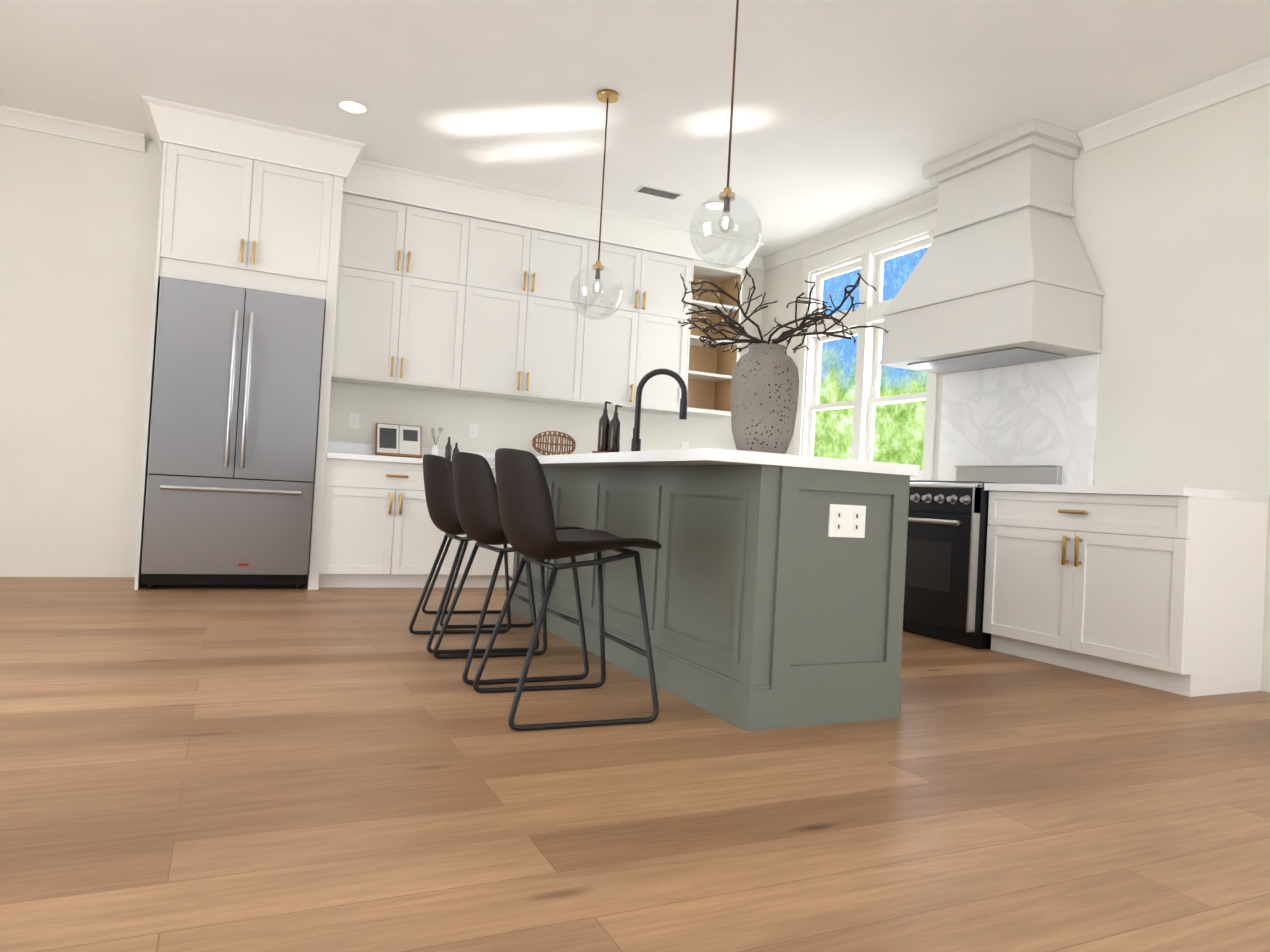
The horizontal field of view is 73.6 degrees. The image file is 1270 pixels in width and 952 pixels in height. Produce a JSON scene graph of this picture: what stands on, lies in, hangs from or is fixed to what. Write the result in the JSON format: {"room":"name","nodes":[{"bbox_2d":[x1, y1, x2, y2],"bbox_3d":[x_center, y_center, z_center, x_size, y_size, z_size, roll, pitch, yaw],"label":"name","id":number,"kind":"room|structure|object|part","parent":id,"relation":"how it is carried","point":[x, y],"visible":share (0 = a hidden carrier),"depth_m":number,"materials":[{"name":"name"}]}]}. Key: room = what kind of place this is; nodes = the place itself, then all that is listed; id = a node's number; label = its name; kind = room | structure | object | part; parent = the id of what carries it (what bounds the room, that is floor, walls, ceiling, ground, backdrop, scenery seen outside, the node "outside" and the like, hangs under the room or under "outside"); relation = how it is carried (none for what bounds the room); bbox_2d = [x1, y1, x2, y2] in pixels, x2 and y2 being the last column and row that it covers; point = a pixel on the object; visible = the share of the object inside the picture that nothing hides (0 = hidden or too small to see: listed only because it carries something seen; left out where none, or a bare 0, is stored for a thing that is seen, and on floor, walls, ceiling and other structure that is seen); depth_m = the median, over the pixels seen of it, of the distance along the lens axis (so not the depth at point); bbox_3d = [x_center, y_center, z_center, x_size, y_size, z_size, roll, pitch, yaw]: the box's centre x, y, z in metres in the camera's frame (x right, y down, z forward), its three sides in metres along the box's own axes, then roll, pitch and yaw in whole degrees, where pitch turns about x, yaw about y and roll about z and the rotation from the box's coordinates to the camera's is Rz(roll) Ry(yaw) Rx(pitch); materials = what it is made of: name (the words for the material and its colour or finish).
{"room":"kitchen","nodes":[
{"label":"kitchen","id":0,"kind":"room"},
{"bbox_2d":[0,125,763,576],"bbox_3d":[-2.485,-0.753,6.339,8.240,3.020,0.120,4,-1,-25],"label":"wall","id":1,"kind":"structure","parent":0,"point":[78,233],"depth_m":5.72,"materials":[{"name":"paint"}]},
{"bbox_2d":[0,105,145,152],"bbox_3d":[-4.659,-2.356,5.177,2.900,0.100,0.085,4,-1,-25],"label":"crown molding","id":2,"kind":"structure","parent":1,"relation":"attached to","point":[9,116],"depth_m":5.61,"materials":[{"name":"white"}]},
{"bbox_2d":[349,413,358,428],"bbox_3d":[-2.132,-0.419,6.438,0.072,0.115,0.008,4,-1,-25],"label":"electrical outlet plate","id":3,"kind":"object","parent":1,"relation":"attached to","point":[354,423],"depth_m":6.44,"materials":[{"name":"white plastic"}]},
{"bbox_2d":[327,441,494,460],"bbox_3d":[-0.621,-0.105,7.158,3.858,0.100,0.010,4,-1,-25],"label":"backsplash","id":4,"kind":"structure","parent":1,"relation":"attached to","point":[332,446],"depth_m":6.44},
{"bbox_2d":[142,95,721,414],"bbox_3d":[-1.351,-1.436,6.374,4.112,1.530,0.780,4,-1,-25],"label":"upper cabinet","id":5,"kind":"object","parent":1,"relation":"attached to","point":[422,281],"depth_m":6.34,"materials":[{"name":"white wood"}]},
{"bbox_2d":[468,423,477,437],"bbox_3d":[-1.303,-0.366,6.833,0.072,0.115,0.008,4,-1,-25],"label":"electrical outlet plate","id":6,"kind":"object","parent":1,"relation":"attached to","point":[473,428],"depth_m":6.83,"materials":[{"name":"white plastic"}]},
{"bbox_2d":[682,441,688,448],"bbox_3d":[0.454,-0.254,7.671,0.072,0.115,0.008,4,-1,-25],"label":"electrical outlet plate","id":7,"kind":"object","parent":1,"relation":"attached to","point":[685,445],"depth_m":7.67,"materials":[{"name":"white plastic"}]},
{"bbox_2d":[687,235,763,417],"bbox_3d":[0.769,-1.301,7.384,0.640,1.530,0.780,4,-1,-25],"label":"upper cabinet","id":8,"kind":"object","parent":1,"relation":"attached to","point":[727,360],"depth_m":7.55,"materials":[{"name":"white wood"}]},
{"bbox_2d":[0,577,1269,951],"bbox_3d":[-0.501,0.815,1.968,8.240,0.060,9.740,4,-1,-25],"label":"floor","id":9,"kind":"structure","parent":0,"point":[238,769],"depth_m":2.14,"materials":[{"name":"brown wood"}]},
{"bbox_2d":[141,277,324,588],"bbox_3d":[-2.700,-0.238,5.741,0.970,1.945,0.774,4,-1,-25],"label":"fridge","id":10,"kind":"object","parent":9,"relation":"on","point":[232,449],"visible":1,"depth_m":5.43,"materials":[{"name":"silver metal"}]},
{"bbox_2d":[318,457,469,587],"bbox_3d":[-1.805,0.349,6.265,1.009,0.890,0.610,4,-1,-25],"label":"base cabinet","id":11,"kind":"object","parent":9,"relation":"on","point":[379,531],"depth_m":5.95,"materials":[{"name":"white wood"}]},
{"bbox_2d":[326,453,494,468],"bbox_3d":[-0.488,-0.033,6.868,3.858,0.040,0.648,4,-1,-25],"label":"countertop","id":12,"kind":"structure","parent":11,"relation":"on","point":[337,456],"depth_m":5.89,"materials":[{"name":"white stone"}]},
{"bbox_2d":[375,423,421,457],"bbox_3d":[-1.798,-0.264,6.460,0.340,0.260,0.138,4,-1,-25],"label":"cookbook stand","id":13,"kind":"object","parent":12,"relation":"on","point":[395,440],"visible":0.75,"depth_m":6.45,"materials":[{"name":"brown wood"}]},
{"bbox_2d":[430,428,443,455],"bbox_3d":[-1.539,-0.248,6.555,0.098,0.260,0.116,4,-1,-25],"label":"bud vase","id":14,"kind":"object","parent":12,"relation":"on","point":[434,450],"visible":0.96,"depth_m":6.53,"materials":[{"name":"white ceramic"}]},
{"bbox_2d":[445,437,458,459],"bbox_3d":[-1.417,-0.206,6.586,0.108,0.190,0.047,4,-1,-25],"label":"bottles","id":15,"kind":"object","parent":12,"relation":"on","point":[448,449],"visible":0.67,"depth_m":6.56,"materials":[{"name":"black glass"}]},
{"bbox_2d":[409,454,538,653],"bbox_3d":[-0.776,0.361,4.127,0.540,0.899,0.519,4,-1,-24],"label":"bar stool","id":16,"kind":"object","parent":9,"relation":"on","point":[439,489],"visible":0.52,"depth_m":3.94,"materials":[{"name":"brown leather"}]},
{"bbox_3d":[-0.762,0.100,4.131,0.554,0.391,0.522,4,-1,-24],"label":"seat","id":17,"kind":"part","parent":16,"relation":"part of","materials":[{"name":"brown leather"}]},
{"bbox_2d":[422,460,532,627],"bbox_3d":[-0.880,0.368,4.808,0.540,0.899,0.519,4,-1,-25],"label":"bar stool","id":18,"kind":"object","parent":9,"relation":"on","point":[444,612],"visible":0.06,"depth_m":4.68,"materials":[{"name":"black metal"}]},
{"bbox_2d":[466,469,513,587],"bbox_3d":[-1.134,0.392,6.585,0.719,0.890,0.610,4,-1,-25],"label":"base cabinet","id":19,"kind":"object","parent":9,"relation":"on","point":[482,568],"depth_m":6.29,"materials":[{"name":"white wood"}]},
{"bbox_2d":[433,452,588,684],"bbox_3d":[-0.518,0.364,3.584,0.540,0.899,0.519,4,-1,-26],"label":"bar stool","id":20,"kind":"object","parent":9,"relation":"on","point":[475,496],"visible":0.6,"depth_m":3.39,"materials":[{"name":"brown leather"}]},
{"bbox_3d":[-0.504,0.104,3.589,0.554,0.391,0.522,4,-1,-26],"label":"seat","id":21,"kind":"part","parent":20,"relation":"part of","materials":[{"name":"brown leather"}]},
{"bbox_2d":[473,448,661,730],"bbox_3d":[-0.243,0.369,3.007,0.540,0.899,0.519,4,-1,-23],"label":"bar stool","id":22,"kind":"object","parent":9,"relation":"on","point":[532,534],"visible":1,"depth_m":2.83,"materials":[{"name":"brown leather"}]},
{"bbox_3d":[-0.229,0.108,3.012,0.554,0.391,0.522,4,-1,-23],"label":"seat","id":23,"kind":"part","parent":22,"relation":"part of","materials":[{"name":"brown leather"}]},
{"bbox_2d":[509,464,909,730],"bbox_3d":[0.118,0.415,4.190,0.668,0.890,2.698,4,-1,-25],"label":"kitchen island","id":24,"kind":"object","parent":9,"relation":"on","point":[774,585],"depth_m":3.06,"materials":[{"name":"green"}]},
{"bbox_2d":[485,448,824,467],"bbox_3d":[-0.141,-0.067,4.066,0.450,0.040,2.730,4,-1,-25],"label":"island countertop","id":25,"kind":"structure","parent":24,"relation":"on","point":[698,455],"depth_m":2.97,"materials":[{"name":"white stone"}]},
{"bbox_2d":[532,431,575,454],"bbox_3d":[-0.666,-0.216,6.966,0.379,0.307,0.094,4,-1,-25],"label":"sculpture","id":26,"kind":"object","parent":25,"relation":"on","point":[551,443],"visible":0.9,"depth_m":6.95,"materials":[{"name":"brown wicker"}]},
{"bbox_2d":[592,401,621,452],"bbox_3d":[-0.133,-0.235,4.362,0.168,0.305,0.168,4,-1,-25],"label":"soap","id":27,"kind":"object","parent":25,"relation":"on","point":[609,435],"visible":0.69,"depth_m":4.33,"materials":[{"name":"brown glass"}]},
{"bbox_2d":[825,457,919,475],"bbox_3d":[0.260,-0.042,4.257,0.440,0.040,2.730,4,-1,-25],"label":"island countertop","id":28,"kind":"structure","parent":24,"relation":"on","point":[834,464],"depth_m":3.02,"materials":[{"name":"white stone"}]},
{"bbox_2d":[678,267,888,453],"bbox_3d":[0.501,-0.431,3.270,0.867,0.726,0.716,4,-1,-25],"label":"stone vase","id":29,"kind":"object","parent":28,"relation":"on","point":[764,388],"visible":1,"depth_m":3.19,"materials":[{"name":"grey"}]},
{"bbox_2d":[903,465,1061,648],"bbox_3d":[1.993,0.448,5.191,0.769,1.068,0.772,4,-1,-25],"label":"range cooker","id":30,"kind":"object","parent":9,"relation":"on","point":[948,524],"visible":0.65,"depth_m":4.92,"materials":[{"name":"black metal"}]},
{"bbox_2d":[983,493,1268,696],"bbox_3d":[2.466,0.548,4.375,0.610,0.890,1.098,4,-1,-25],"label":"base cabinet","id":31,"kind":"object","parent":9,"relation":"on","point":[1159,587],"depth_m":3.99,"materials":[{"name":"white wood"}]},
{"bbox_2d":[984,483,1268,496],"bbox_3d":[2.475,0.083,4.376,0.648,0.040,1.098,4,-1,-25],"label":"countertop","id":32,"kind":"structure","parent":31,"relation":"on","point":[1127,491],"depth_m":4.02,"materials":[{"name":"white stone"}]},
{"bbox_2d":[0,0,1269,257],"bbox_3d":[-0.333,-2.255,2.026,8.240,0.050,9.740,4,-1,-25],"label":"ceiling","id":33,"kind":"structure","parent":0,"point":[848,112],"depth_m":4.64,"materials":[{"name":"paint"}]},
{"bbox_2d":[335,99,369,114],"bbox_3d":[-1.715,-2.242,5.156,0.200,0.008,0.200,4,-1,-25],"label":"recessed light","id":34,"kind":"object","parent":33,"relation":"in","point":[351,106],"visible":1,"depth_m":5.14,"materials":[{"name":"white"}]},
{"bbox_2d":[570,89,622,319],"bbox_3d":[-0.188,-1.525,4.802,0.300,1.284,0.300,4,-1,-25],"label":"pendant light","id":35,"kind":"object","parent":33,"relation":"hanging from","point":[607,96],"visible":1,"depth_m":4.78,"materials":[{"name":"clear glass"}]},
{"bbox_2d":[634,185,682,199],"bbox_3d":[0.178,-2.114,6.335,0.340,0.010,0.140,4,-1,-25],"label":"ceiling vent","id":36,"kind":"object","parent":33,"relation":"in","point":[658,192],"visible":1,"depth_m":6.32,"materials":[{"name":"white metal"}]},
{"bbox_2d":[703,201,723,210],"bbox_3d":[0.625,-2.087,6.559,0.200,0.008,0.200,4,-1,-25],"label":"recessed light","id":37,"kind":"object","parent":33,"relation":"in","point":[708,206],"depth_m":6.55,"materials":[{"name":"white"}]},
{"bbox_2d":[690,0,761,267],"bbox_3d":[0.405,-1.516,3.557,0.300,1.284,0.300,4,-1,-25],"label":"pendant light","id":38,"kind":"object","parent":33,"relation":"hanging from","point":[727,196],"visible":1,"depth_m":3.54,"materials":[{"name":"clear glass"}]},
{"bbox_2d":[761,85,1269,692],"bbox_3d":[3.268,-0.488,3.687,0.120,3.020,9.620,4,-1,-25],"label":"wall","id":39,"kind":"structure","parent":0,"point":[1171,221],"depth_m":4.45,"materials":[{"name":"paint"}]},
{"bbox_2d":[752,188,937,271],"bbox_3d":[1.706,-1.974,6.892,0.109,0.100,2.469,4,-1,-25],"label":"crown molding","id":40,"kind":"structure","parent":39,"relation":"attached to","point":[927,200],"depth_m":6.85,"materials":[{"name":"white"}]},
{"bbox_2d":[793,206,937,480],"bbox_3d":[1.816,-0.926,6.709,0.170,1.980,1.670,4,-1,-25],"label":"window","id":41,"kind":"structure","parent":39,"relation":"in","point":[819,269],"depth_m":6.68,"materials":[{"name":"white wood"}]},
{"bbox_2d":[879,119,1103,373],"bbox_3d":[2.180,-1.369,5.267,0.575,1.319,1.200,4,-1,-25],"label":"range hood","id":42,"kind":"object","parent":39,"relation":"attached to","point":[1002,274],"visible":0.98,"depth_m":5.00,"materials":[{"name":"white paint"}]},
{"bbox_2d":[938,354,1099,484],"bbox_3d":[2.378,-0.314,5.369,0.013,0.777,1.170,4,-1,-25],"label":"backsplash","id":43,"kind":"structure","parent":39,"relation":"attached to","point":[1040,413],"depth_m":5.27,"materials":[{"name":"stone"}]},
{"bbox_2d":[1077,56,1269,152],"bbox_3d":[3.949,-1.940,2.212,0.085,0.100,6.150,4,-1,-25],"label":"crown molding","id":44,"kind":"structure","parent":39,"relation":"attached to","point":[1202,96],"depth_m":4.47,"materials":[{"name":"white"}]},
{"label":"outside","id":45,"kind":"structure","parent":0,"visible":0},
{"bbox_2d":[813,247,928,469],"bbox_3d":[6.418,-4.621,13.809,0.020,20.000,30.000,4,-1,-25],"label":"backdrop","id":46,"kind":"structure","parent":45,"point":[899,433],"depth_m":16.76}
]}

